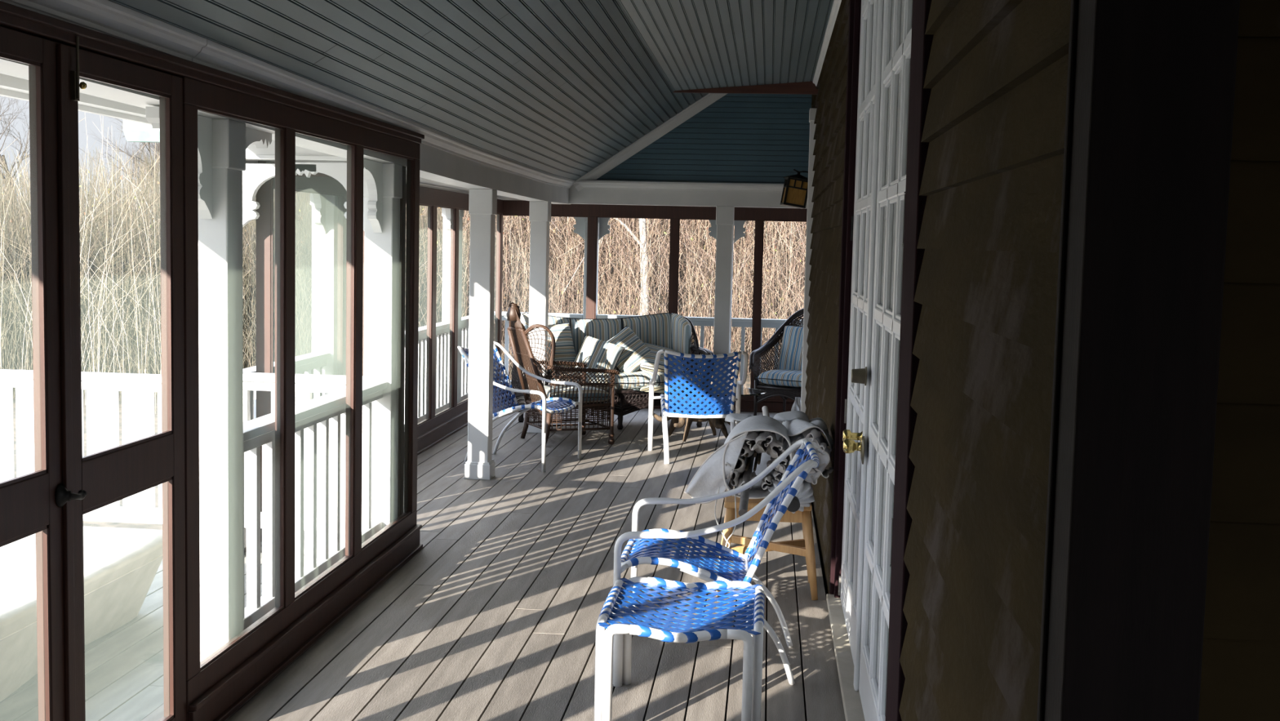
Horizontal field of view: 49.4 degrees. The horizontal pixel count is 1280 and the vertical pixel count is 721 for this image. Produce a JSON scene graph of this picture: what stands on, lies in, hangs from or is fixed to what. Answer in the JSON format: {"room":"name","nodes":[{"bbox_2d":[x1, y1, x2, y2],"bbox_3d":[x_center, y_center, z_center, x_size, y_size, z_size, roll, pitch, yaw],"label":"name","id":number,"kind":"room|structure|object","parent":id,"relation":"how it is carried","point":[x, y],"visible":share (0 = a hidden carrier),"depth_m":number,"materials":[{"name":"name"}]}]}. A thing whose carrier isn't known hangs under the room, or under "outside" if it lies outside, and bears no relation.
{"room":"screened porch","nodes":[
{"label":"screened porch","id":0,"kind":"room"},
{"bbox_2d":[0,551,304,720],"bbox_3d":[-4.072,1.347,3.002,4.380,0.035,8.976,2,5,5],"label":"deck","id":1,"kind":"object","parent":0,"point":[124,666],"visible":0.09,"depth_m":5.24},
{"bbox_2d":[0,525,162,702],"bbox_3d":[-2.873,1.023,4.496,1.555,0.405,3.372,2,5,5],"label":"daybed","id":2,"kind":"object","parent":1,"relation":"on","point":[121,565],"visible":0.6,"depth_m":5.43,"materials":[{"name":"white fabric"}]},
{"bbox_2d":[242,163,318,547],"bbox_3d":[-1.927,-0.019,7.350,0.592,2.000,0.592,2,5,5],"label":"porch post","id":3,"kind":"object","parent":1,"relation":"on","point":[255,175],"visible":0.22,"depth_m":7.05,"materials":[{"name":"white paint"}]},
{"bbox_2d":[0,368,162,524],"bbox_3d":[-3.252,0.440,7.304,2.030,0.775,0.110,2,5,5],"label":"porch railing","id":4,"kind":"object","parent":3,"relation":"attached to","point":[102,388],"visible":0.44,"depth_m":7.24,"materials":[{"name":"white paint"}]},
{"bbox_2d":[243,351,330,420],"bbox_3d":[-2.083,0.401,8.044,0.110,0.780,1.530,2,5,5],"label":"porch railing","id":5,"kind":"object","parent":3,"relation":"attached to","point":[313,363],"visible":0.17,"depth_m":8.36,"materials":[{"name":"white paint"}]},
{"bbox_2d":[108,0,473,146],"bbox_3d":[0.377,-1.604,5.827,5.600,1.380,17.100,2,5,5],"label":"roof","id":6,"kind":"structure","parent":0,"point":[108,0],"depth_m":5.22,"materials":[{"name":"white wood"}]},
{"bbox_2d":[0,73,151,124],"bbox_3d":[-2.044,-1.196,8.002,0.470,0.290,13.300,2,5,5],"label":"trim","id":7,"kind":"structure","parent":6,"relation":"attached to","point":[11,86],"depth_m":5.31,"materials":[{"name":"white paint"}]},
{"bbox_2d":[123,120,159,142],"bbox_3d":[-2.522,-0.938,4.264,0.550,0.150,5.750,2,5,5],"label":"trim","id":8,"kind":"structure","parent":6,"relation":"attached to","point":[134,131],"depth_m":6.88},
{"bbox_2d":[362,165,405,516],"bbox_3d":[-1.350,-0.046,7.237,0.240,2.100,0.060,2,5,5],"label":"wall","id":9,"kind":"structure","parent":0,"point":[402,201],"depth_m":7.21,"materials":[{"name":"brown wood"}]},
{"bbox_2d":[0,0,424,143],"bbox_3d":[-1.426,-0.908,4.333,0.062,0.048,5.885,2,5,5],"label":"beam","id":10,"kind":"structure","parent":9,"relation":"attached to","point":[13,17],"depth_m":4.16,"materials":[{"name":"brown wood"}]},
{"bbox_2d":[255,172,331,511],"bbox_3d":[-1.708,-0.057,7.270,0.600,1.900,0.045,2,5,5],"label":"window","id":11,"kind":"structure","parent":9,"relation":"in","point":[264,195],"depth_m":7.24,"materials":[{"name":"brown wood"}]},
{"bbox_2d":[179,76,422,720],"bbox_3d":[-1.376,0.054,5.880,0.215,2.130,2.935,2,5,5],"label":"window","id":12,"kind":"structure","parent":9,"relation":"in","point":[218,685],"depth_m":5.51,"materials":[{"name":"brown wood"}]},
{"bbox_2d":[56,36,186,720],"bbox_3d":[-1.483,0.190,4.026,0.070,2.130,0.773,2,5,5],"label":"door","id":13,"kind":"structure","parent":12,"relation":"attached to","point":[113,474],"depth_m":4.01,"materials":[{"name":"brown wood"}]},
{"bbox_2d":[245,140,524,200],"bbox_3d":[0.651,-1.306,10.374,5.060,0.175,7.275,2,5,5],"label":"trim","id":14,"kind":"structure","parent":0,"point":[254,154],"depth_m":6.98,"materials":[{"name":"white paint"}]},
{"bbox_2d":[295,161,512,198],"bbox_3d":[0.211,-1.123,7.750,4.850,0.117,13.194,2,5,5],"label":"ceiling","id":15,"kind":"structure","parent":0,"point":[424,181],"depth_m":10.87,"materials":[{"name":"white wood"}]},
{"bbox_2d":[109,0,708,180],"bbox_3d":[-0.611,-1.460,5.115,1.384,0.946,15.480,2,5,5],"label":"ceiling","id":16,"kind":"structure","parent":0,"point":[482,100],"depth_m":6.70,"materials":[{"name":"grey wood"}]},
{"bbox_2d":[312,13,653,122],"bbox_3d":[-0.323,-1.726,8.139,1.262,0.816,7.361,2,5,5],"label":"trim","id":17,"kind":"structure","parent":16,"relation":"attached to","point":[508,13],"depth_m":6.11,"materials":[{"name":"grey wood"}]},
{"bbox_2d":[141,403,845,720],"bbox_3d":[0.247,1.182,5.795,5.338,0.030,16.550,2,5,5],"label":"floor","id":18,"kind":"structure","parent":0,"point":[495,615],"depth_m":6.19,"materials":[{"name":"grey wood"}]},
{"bbox_2d":[145,106,271,662],"bbox_3d":[-1.514,0.174,4.973,0.181,2.040,1.003,2,5,5],"label":"porch post","id":19,"kind":"object","parent":18,"relation":"on","point":[222,144],"visible":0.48,"depth_m":4.91,"materials":[{"name":"white paint"}]},
{"bbox_2d":[310,193,337,395],"bbox_3d":[-1.994,-0.148,8.841,0.181,2.000,1.003,2,5,5],"label":"porch post","id":20,"kind":"object","parent":18,"relation":"on","point":[324,207],"visible":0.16,"depth_m":8.74,"materials":[{"name":"white paint"}]},
{"bbox_2d":[404,321,449,430],"bbox_3d":[-1.842,0.185,10.628,0.110,0.780,3.360,2,5,5],"label":"porch railing","id":21,"kind":"object","parent":20,"relation":"attached to","point":[442,328],"visible":0.2,"depth_m":11.81,"materials":[{"name":"white paint"}]},
{"bbox_2d":[295,159,402,528],"bbox_3d":[-1.541,0.023,6.903,0.592,2.010,0.592,2,5,5],"label":"porch post","id":22,"kind":"object","parent":18,"relation":"on","point":[382,182],"visible":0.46,"depth_m":7.01,"materials":[{"name":"white paint"}]},
{"bbox_2d":[243,372,363,529],"bbox_3d":[-1.742,0.473,7.166,0.682,0.800,0.110,2,5,5],"label":"porch railing","id":23,"kind":"object","parent":22,"relation":"attached to","point":[307,384],"visible":0.17,"depth_m":7.12,"materials":[{"name":"white paint"}]},
{"bbox_2d":[257,160,502,541],"bbox_3d":[-1.690,-0.308,10.623,0.090,2.030,6.540,2,5,5],"label":"window","id":24,"kind":"structure","parent":18,"relation":"on","point":[437,427],"depth_m":11.06,"materials":[{"name":"brown wood"}]},
{"bbox_2d":[441,208,463,403],"bbox_3d":[-1.668,-0.439,12.334,0.181,2.000,1.003,2,5,5],"label":"porch post","id":25,"kind":"object","parent":18,"relation":"on","point":[446,212],"visible":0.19,"depth_m":12.25,"materials":[{"name":"white paint"}]},
{"bbox_2d":[463,188,497,479],"bbox_3d":[-1.088,-0.177,9.545,0.181,1.979,0.181,2,5,5],"label":"porch post","id":26,"kind":"object","parent":18,"relation":"on","point":[482,203],"visible":1,"depth_m":9.48,"materials":[{"name":"white paint"}]},
{"bbox_2d":[457,341,582,471],"bbox_3d":[-0.907,0.322,10.328,0.768,0.867,0.730,3,5,19],"label":"chair","id":27,"kind":"object","parent":18,"relation":"on","point":[542,404],"visible":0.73,"depth_m":10.46,"materials":[{"name":"blue plastic"}]},
{"bbox_2d":[526,200,551,432],"bbox_3d":[-0.868,-0.369,11.907,0.181,1.970,0.181,2,5,5],"label":"porch post","id":28,"kind":"object","parent":18,"relation":"on","point":[540,212],"visible":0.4,"depth_m":11.81,"materials":[{"name":"white paint"}]},
{"bbox_2d":[506,302,619,445],"bbox_3d":[-0.692,0.098,11.384,0.859,1.146,0.725,-1,5,-26],"label":"wicker armchair","id":29,"kind":"object","parent":18,"relation":"on","point":[592,397],"visible":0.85,"depth_m":11.24,"materials":[{"name":"wicker"}]},
{"bbox_2d":[528,384,609,404],"bbox_3d":[-0.586,0.277,11.451,0.560,0.137,0.520,-1,5,-26],"label":"seat cushion","id":30,"kind":"object","parent":29,"relation":"on","point":[571,393],"depth_m":11.25,"materials":[{"name":"fabric"}]},
{"bbox_2d":[573,217,610,319],"bbox_3d":[-0.501,-0.562,14.079,0.988,2.000,0.166,2,5,5],"label":"porch post","id":31,"kind":"object","parent":18,"relation":"on","point":[581,225],"visible":0.23,"depth_m":13.99,"materials":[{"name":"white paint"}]},
{"bbox_2d":[501,311,582,382],"bbox_3d":[-1.010,-0.096,14.165,0.860,0.775,0.110,2,5,5],"label":"porch railing","id":32,"kind":"object","parent":31,"relation":"attached to","point":[504,313],"visible":0.17,"depth_m":14.15,"materials":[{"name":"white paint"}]},
{"bbox_2d":[511,312,714,429],"bbox_3d":[-0.291,0.081,12.509,1.811,0.997,0.818,-1,5,-23],"label":"wicker sofa","id":33,"kind":"object","parent":18,"relation":"on","point":[673,331],"visible":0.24,"depth_m":12.67,"materials":[{"name":"fabric"}]},
{"bbox_2d":[511,340,559,379],"bbox_3d":[-0.915,-0.003,12.132,0.402,0.328,0.227,0,5,-19],"label":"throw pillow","id":34,"kind":"object","parent":33,"relation":"on","point":[548,345],"visible":0.09,"depth_m":12.11,"materials":[{"name":"fabric"}]},
{"bbox_2d":[523,312,569,324],"bbox_3d":[-0.852,-0.171,12.547,0.497,0.526,0.164,-2,6,-30],"label":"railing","id":35,"kind":"object","parent":33,"relation":"on","point":[552,319],"depth_m":12.56,"materials":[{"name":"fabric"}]},
{"bbox_2d":[547,322,576,371],"bbox_3d":[-0.786,-0.108,12.340,0.489,0.447,0.269,-1,6,-28],"label":"throw pillow","id":36,"kind":"object","parent":33,"relation":"on","point":[564,348],"visible":0.37,"depth_m":12.33,"materials":[{"name":"fabric"}]},
{"bbox_2d":[570,318,621,355],"bbox_3d":[-0.399,-0.150,12.759,0.500,0.470,0.158,-1,5,-23],"label":"cushion","id":37,"kind":"object","parent":33,"relation":"on","point":[604,329],"depth_m":12.69,"materials":[{"name":"fabric"}]},
{"bbox_2d":[570,334,625,375],"bbox_3d":[-0.377,-0.018,12.325,0.456,0.396,0.274,2,5,14],"label":"throw pillow","id":38,"kind":"object","parent":33,"relation":"on","point":[595,353],"visible":0.75,"depth_m":12.26,"materials":[{"name":"fabric"}]},
{"bbox_2d":[605,325,650,372],"bbox_3d":[-0.120,-0.070,12.536,0.298,0.471,0.521,6,7,42],"label":"throw pillow","id":39,"kind":"object","parent":33,"relation":"on","point":[635,350],"visible":0.68,"depth_m":12.48,"materials":[{"name":"fabric"}]},
{"bbox_2d":[622,312,672,349],"bbox_3d":[0.070,-0.183,12.933,0.497,0.526,0.164,0,5,-15],"label":"cushion","id":40,"kind":"object","parent":33,"relation":"on","point":[656,329],"depth_m":12.90,"materials":[{"name":"fabric"}]},
{"bbox_2d":[639,342,683,373],"bbox_3d":[0.195,0.008,12.642,0.458,0.312,0.364,1,5,-9],"label":"throw pillow","id":41,"kind":"object","parent":33,"relation":"on","point":[647,364],"visible":0.5,"depth_m":12.49,"materials":[{"name":"fabric"}]},
{"bbox_2d":[671,313,691,354],"bbox_3d":[0.374,-0.235,12.892,0.101,0.390,0.303,-2,6,-32],"label":"cushion","id":42,"kind":"object","parent":33,"relation":"on","point":[681,326],"depth_m":12.81,"materials":[{"name":"fabric"}]},
{"bbox_2d":[593,576,764,720],"bbox_3d":[0.151,1.037,4.854,0.553,0.414,0.687,2,5,5],"label":"ottoman","id":43,"kind":"object","parent":18,"relation":"on","point":[621,596],"visible":1,"depth_m":4.72,"materials":[{"name":"blue plastic"}]},
{"bbox_2d":[647,349,748,463],"bbox_3d":[0.446,0.324,10.659,0.730,0.867,0.768,1,5,-2],"label":"chair","id":44,"kind":"object","parent":18,"relation":"on","point":[668,407],"visible":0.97,"depth_m":10.44,"materials":[{"name":"blue plastic"}]},
{"bbox_2d":[631,384,766,441],"bbox_3d":[0.488,0.454,11.703,1.140,0.418,0.780,1,5,1],"label":"table","id":45,"kind":"object","parent":18,"relation":"on","point":[678,422],"visible":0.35,"depth_m":11.60,"materials":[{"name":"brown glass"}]},
{"bbox_2d":[612,437,819,684],"bbox_3d":[0.308,0.762,5.492,0.768,0.867,0.730,2,5,5],"label":"chair","id":46,"kind":"object","parent":18,"relation":"on","point":[691,566],"visible":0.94,"depth_m":5.50,"materials":[{"name":"blue plastic"}]},
{"bbox_2d":[712,205,734,422],"bbox_3d":[0.766,-0.430,12.924,0.181,1.990,0.181,2,5,5],"label":"porch post","id":47,"kind":"object","parent":18,"relation":"on","point":[724,215],"visible":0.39,"depth_m":12.83,"materials":[{"name":"white paint"}]},
{"bbox_2d":[708,219,746,381],"bbox_3d":[0.853,-0.521,13.956,0.988,2.000,0.166,2,5,5],"label":"porch post","id":48,"kind":"object","parent":18,"relation":"on","point":[739,224],"visible":0.14,"depth_m":13.87,"materials":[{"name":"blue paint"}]},
{"bbox_2d":[596,314,714,385],"bbox_3d":[0.165,-0.061,14.059,1.220,0.775,0.110,2,5,5],"label":"porch railing","id":49,"kind":"object","parent":48,"relation":"attached to","point":[702,322],"visible":0.12,"depth_m":13.98,"materials":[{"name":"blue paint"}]},
{"bbox_2d":[731,317,803,387],"bbox_3d":[2.036,-0.005,13.889,2.260,0.775,0.110,2,5,5],"label":"porch railing","id":50,"kind":"object","parent":48,"relation":"attached to","point":[743,323],"visible":0.15,"depth_m":13.92,"materials":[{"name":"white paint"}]},
{"bbox_2d":[647,413,826,720],"bbox_3d":[0.203,1.312,5.785,5.365,0.210,16.700,2,5,5],"label":"trim","id":51,"kind":"structure","parent":18,"relation":"attached to","point":[825,589],"depth_m":5.93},
{"bbox_2d":[715,490,817,599],"bbox_3d":[0.610,0.878,6.668,0.478,0.447,0.359,2,5,4],"label":"stool","id":52,"kind":"object","parent":18,"relation":"on","point":[805,547],"visible":0.63,"depth_m":6.52,"materials":[{"name":"brown wood"}]},
{"bbox_2d":[765,468,814,513],"bbox_3d":[0.719,0.600,6.716,0.233,0.175,0.862,2,5,5],"label":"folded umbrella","id":53,"kind":"object","parent":52,"relation":"on","point":[804,495],"visible":0.41,"depth_m":6.41,"materials":[{"name":"grey fabric"}]},
{"bbox_2d":[684,410,827,547],"bbox_3d":[0.543,0.559,6.643,0.520,0.596,0.866,4,6,33],"label":"bag","id":54,"kind":"object","parent":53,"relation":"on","point":[753,443],"visible":0.86,"depth_m":6.52,"materials":[{"name":"grey fabric"}]},
{"bbox_2d":[761,405,833,484],"bbox_3d":[0.805,0.414,6.800,0.313,0.286,0.930,1,5,-5],"label":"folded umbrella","id":55,"kind":"object","parent":53,"relation":"on","point":[797,428],"visible":0.62,"depth_m":6.50,"materials":[{"name":"grey fabric"}]},
{"bbox_2d":[749,307,804,415],"bbox_3d":[1.496,0.018,13.323,0.727,1.061,0.703,4,6,33],"label":"wicker armchair","id":56,"kind":"object","parent":18,"relation":"on","point":[784,381],"visible":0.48,"depth_m":13.39,"materials":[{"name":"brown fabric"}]},
{"bbox_2d":[757,368,801,386],"bbox_3d":[1.465,0.165,13.293,0.520,0.147,0.540,4,6,33],"label":"seat cushion","id":57,"kind":"object","parent":56,"relation":"on","point":[777,377],"depth_m":13.13,"materials":[{"name":"blue fabric"}]},
{"bbox_2d":[777,325,803,369],"bbox_3d":[1.587,-0.090,13.448,0.520,0.476,0.230,4,6,33],"label":"cushion","id":58,"kind":"object","parent":56,"relation":"on","point":[790,357],"depth_m":13.47,"materials":[{"name":"blue fabric"}]},
{"bbox_2d":[791,396,800,411],"bbox_3d":[1.438,0.468,12.754,0.108,0.260,0.100,-2,6,-37],"label":"bundle","id":59,"kind":"object","parent":18,"relation":"on","point":[796,406],"visible":0.39,"depth_m":12.72,"materials":[{"name":"grey fabric"}]},
{"bbox_3d":[-1.654,0.360,2.230,0.090,2.130,1.420,2,5,5],"label":"window","id":60,"kind":"structure","parent":18,"relation":"on","visible":0},
{"bbox_2d":[0,26,87,720],"bbox_3d":[-1.544,0.263,3.308,0.083,2.105,0.785,2,5,5],"label":"door","id":61,"kind":"structure","parent":60,"relation":"attached to","point":[32,503],"depth_m":3.56,"materials":[{"name":"brown wood"}]},
{"bbox_2d":[596,93,811,182],"bbox_3d":[1.370,-2.208,12.686,4.500,1.400,0.065,2,5,5],"label":"ceiling","id":62,"kind":"structure","parent":0,"point":[742,113],"depth_m":12.72,"materials":[{"name":"blue wood"}]},
{"bbox_2d":[0,0,574,204],"bbox_3d":[-1.450,-0.983,5.294,0.165,0.357,15.600,2,5,5],"label":"trim","id":63,"kind":"structure","parent":62,"relation":"attached to","point":[437,165],"depth_m":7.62,"materials":[{"name":"white paint"}]},
{"bbox_2d":[573,93,726,191],"bbox_3d":[0.133,-2.072,12.745,1.512,1.062,0.070,2,5,5],"label":"trim","id":64,"kind":"structure","parent":62,"relation":"attached to","point":[705,101],"depth_m":12.74,"materials":[{"name":"white paint"}]},
{"bbox_2d":[575,179,784,192],"bbox_3d":[0.873,-1.587,12.715,2.962,0.085,0.062,2,5,5],"label":"trim","id":65,"kind":"structure","parent":62,"relation":"attached to","point":[596,184],"depth_m":12.75,"materials":[{"name":"white paint"}]},
{"bbox_2d":[568,184,807,208],"bbox_3d":[1.220,-1.512,12.806,3.780,0.213,0.170,2,5,5],"label":"trim","id":66,"kind":"structure","parent":62,"relation":"attached to","point":[584,196],"depth_m":12.81,"materials":[{"name":"white paint"}]},
{"bbox_2d":[618,0,834,90],"bbox_3d":[1.278,-1.606,4.131,3.300,0.128,13.900,2,5,5],"label":"ceiling","id":67,"kind":"structure","parent":0,"point":[696,44],"depth_m":8.53,"materials":[{"name":"grey wood"}]},
{"bbox_2d":[804,0,1071,720],"bbox_3d":[1.003,-0.477,7.024,0.047,3.342,11.033,2,5,5],"label":"wall","id":68,"kind":"structure","parent":0,"point":[997,73],"depth_m":2.25,"materials":[{"name":"brown wood"}]},
{"bbox_2d":[460,200,807,413],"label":"window","id":69,"kind":"structure","parent":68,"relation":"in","point":[510,207],"depth_m":13.71,"materials":[{"name":"brown wood"}]},
{"bbox_2d":[672,80,817,94],"bbox_3d":[0.870,-2.223,11.139,1.222,0.170,0.035,2,5,5],"label":"trim","id":70,"kind":"structure","parent":68,"relation":"attached to","point":[804,87],"depth_m":11.11,"materials":[{"name":"wood"}]},
{"bbox_2d":[780,168,808,208],"bbox_3d":[1.341,-1.455,11.800,0.273,0.332,0.212,1,5,-3],"label":"wall lantern","id":71,"kind":"object","parent":68,"relation":"attached to","point":[794,193],"visible":0.86,"depth_m":11.72,"materials":[{"name":"black metal"}]},
{"bbox_2d":[800,108,816,413],"bbox_3d":[1.397,-0.762,11.507,0.072,2.600,0.218,2,5,5],"label":"trim","id":72,"kind":"structure","parent":68,"relation":"attached to","point":[812,112],"depth_m":11.44,"materials":[{"name":"white paint"}]},
{"bbox_2d":[813,0,841,85],"bbox_3d":[0.970,-1.809,6.410,0.062,0.085,9.400,2,5,5],"label":"trim","id":73,"kind":"structure","parent":68,"relation":"attached to","point":[834,11],"depth_m":8.59,"materials":[{"name":"white paint"}]},
{"bbox_2d":[826,0,933,720],"bbox_3d":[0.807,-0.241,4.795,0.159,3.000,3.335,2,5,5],"label":"door","id":74,"kind":"structure","parent":68,"relation":"in","point":[889,48],"depth_m":4.83,"materials":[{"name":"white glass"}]},
{"bbox_2d":[1198,0,1279,720],"bbox_3d":[1.568,0.067,1.405,1.928,3.058,0.042,2,5,5],"label":"wall","id":75,"kind":"structure","parent":0,"point":[1240,674],"depth_m":1.48,"materials":[{"name":"black wood"}]},
{"bbox_2d":[1036,0,1239,720],"bbox_3d":[0.531,0.044,1.503,0.147,3.020,0.107,2,5,5],"label":"trim","id":76,"kind":"structure","parent":75,"relation":"attached to","point":[1151,83],"depth_m":1.45,"materials":[{"name":"black wood"}]},
{"label":"outside","id":77,"kind":"structure","parent":0,"visible":0},
{"bbox_2d":[13,363,762,529],"bbox_3d":[-8.365,-0.269,18.396,70.000,1.525,75.000,2,5,5],"label":"ground","id":78,"kind":"structure","parent":77,"point":[89,523],"depth_m":14.51,"materials":[{"name":"white snow"}]},
{"bbox_2d":[0,95,30,211],"bbox_3d":[-12.491,-3.498,26.424,2.496,4.732,4.290,-3,6,-38],"label":"bare tree","id":79,"kind":"object","parent":78,"relation":"on","point":[21,109],"visible":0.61,"depth_m":25.99,"materials":[{"name":"brown plant"}]},
{"bbox_2d":[88,117,159,226],"bbox_3d":[-8.507,-3.142,26.394,3.532,4.587,3.950,-1,5,-27],"label":"bare tree","id":80,"kind":"object","parent":78,"relation":"on","point":[144,144],"visible":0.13,"depth_m":26.16,"materials":[{"name":"brown plant"}]},
{"bbox_2d":[0,114,308,413],"bbox_3d":[-6.981,-1.205,16.195,6.116,3.877,7.182,5,6,39],"label":"reeds","id":81,"kind":"object","parent":78,"relation":"on","point":[106,251],"visible":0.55,"depth_m":16.31,"materials":[{"name":"beige plant"}]},
{"bbox_2d":[0,126,528,412],"bbox_3d":[-7.658,-0.309,18.191,13.776,5.714,6.082,-1,5,-22],"label":"bramble tangle","id":82,"kind":"object","parent":78,"relation":"on","point":[12,310],"visible":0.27,"depth_m":17.93,"materials":[{"name":"beige plant"}]},
{"bbox_2d":[0,142,604,397],"bbox_3d":[-7.974,-1.540,21.332,16.707,4.267,12.133,-1,5,-25],"label":"thicket","id":83,"kind":"object","parent":78,"relation":"on","point":[84,207],"visible":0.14,"depth_m":18.81,"materials":[{"name":"beige plant"}]},
{"bbox_2d":[0,115,803,371],"bbox_3d":[-2.470,-1.017,20.956,25.657,7.692,8.336,0,5,-11],"label":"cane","id":84,"kind":"object","parent":78,"relation":"on","point":[105,116],"visible":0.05,"depth_m":20.00,"materials":[{"name":"beige plant"}]},
{"bbox_2d":[10,170,802,368],"bbox_3d":[-2.550,-1.232,19.159,18.862,2.976,3.274,1,5,-7],"label":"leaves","id":85,"kind":"object","parent":84,"relation":"attached to","point":[121,178],"visible":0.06,"depth_m":19.93,"materials":[{"name":"beige plant"}]},
{"bbox_2d":[297,202,806,385],"bbox_3d":[2.753,-0.950,23.610,19.416,8.659,14.298,2,5,8],"label":"thicket","id":86,"kind":"object","parent":78,"relation":"on","point":[511,232],"visible":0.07,"depth_m":20.78,"materials":[{"name":"beige plant"}]},
{"bbox_2d":[404,206,806,386],"bbox_3d":[2.200,-1.078,21.178,14.315,7.332,7.814,2,5,5],"label":"bramble tangle","id":87,"kind":"object","parent":78,"relation":"on","point":[772,297],"visible":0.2,"depth_m":20.04,"materials":[{"name":"beige plant"}]},
{"bbox_2d":[613,217,648,315],"bbox_3d":[-0.030,-1.822,20.041,2.391,4.513,0.884,1,5,-7],"label":"sapling","id":88,"kind":"object","parent":78,"relation":"on","point":[642,239],"visible":0.08,"depth_m":20.00,"materials":[{"name":"grey plant"}]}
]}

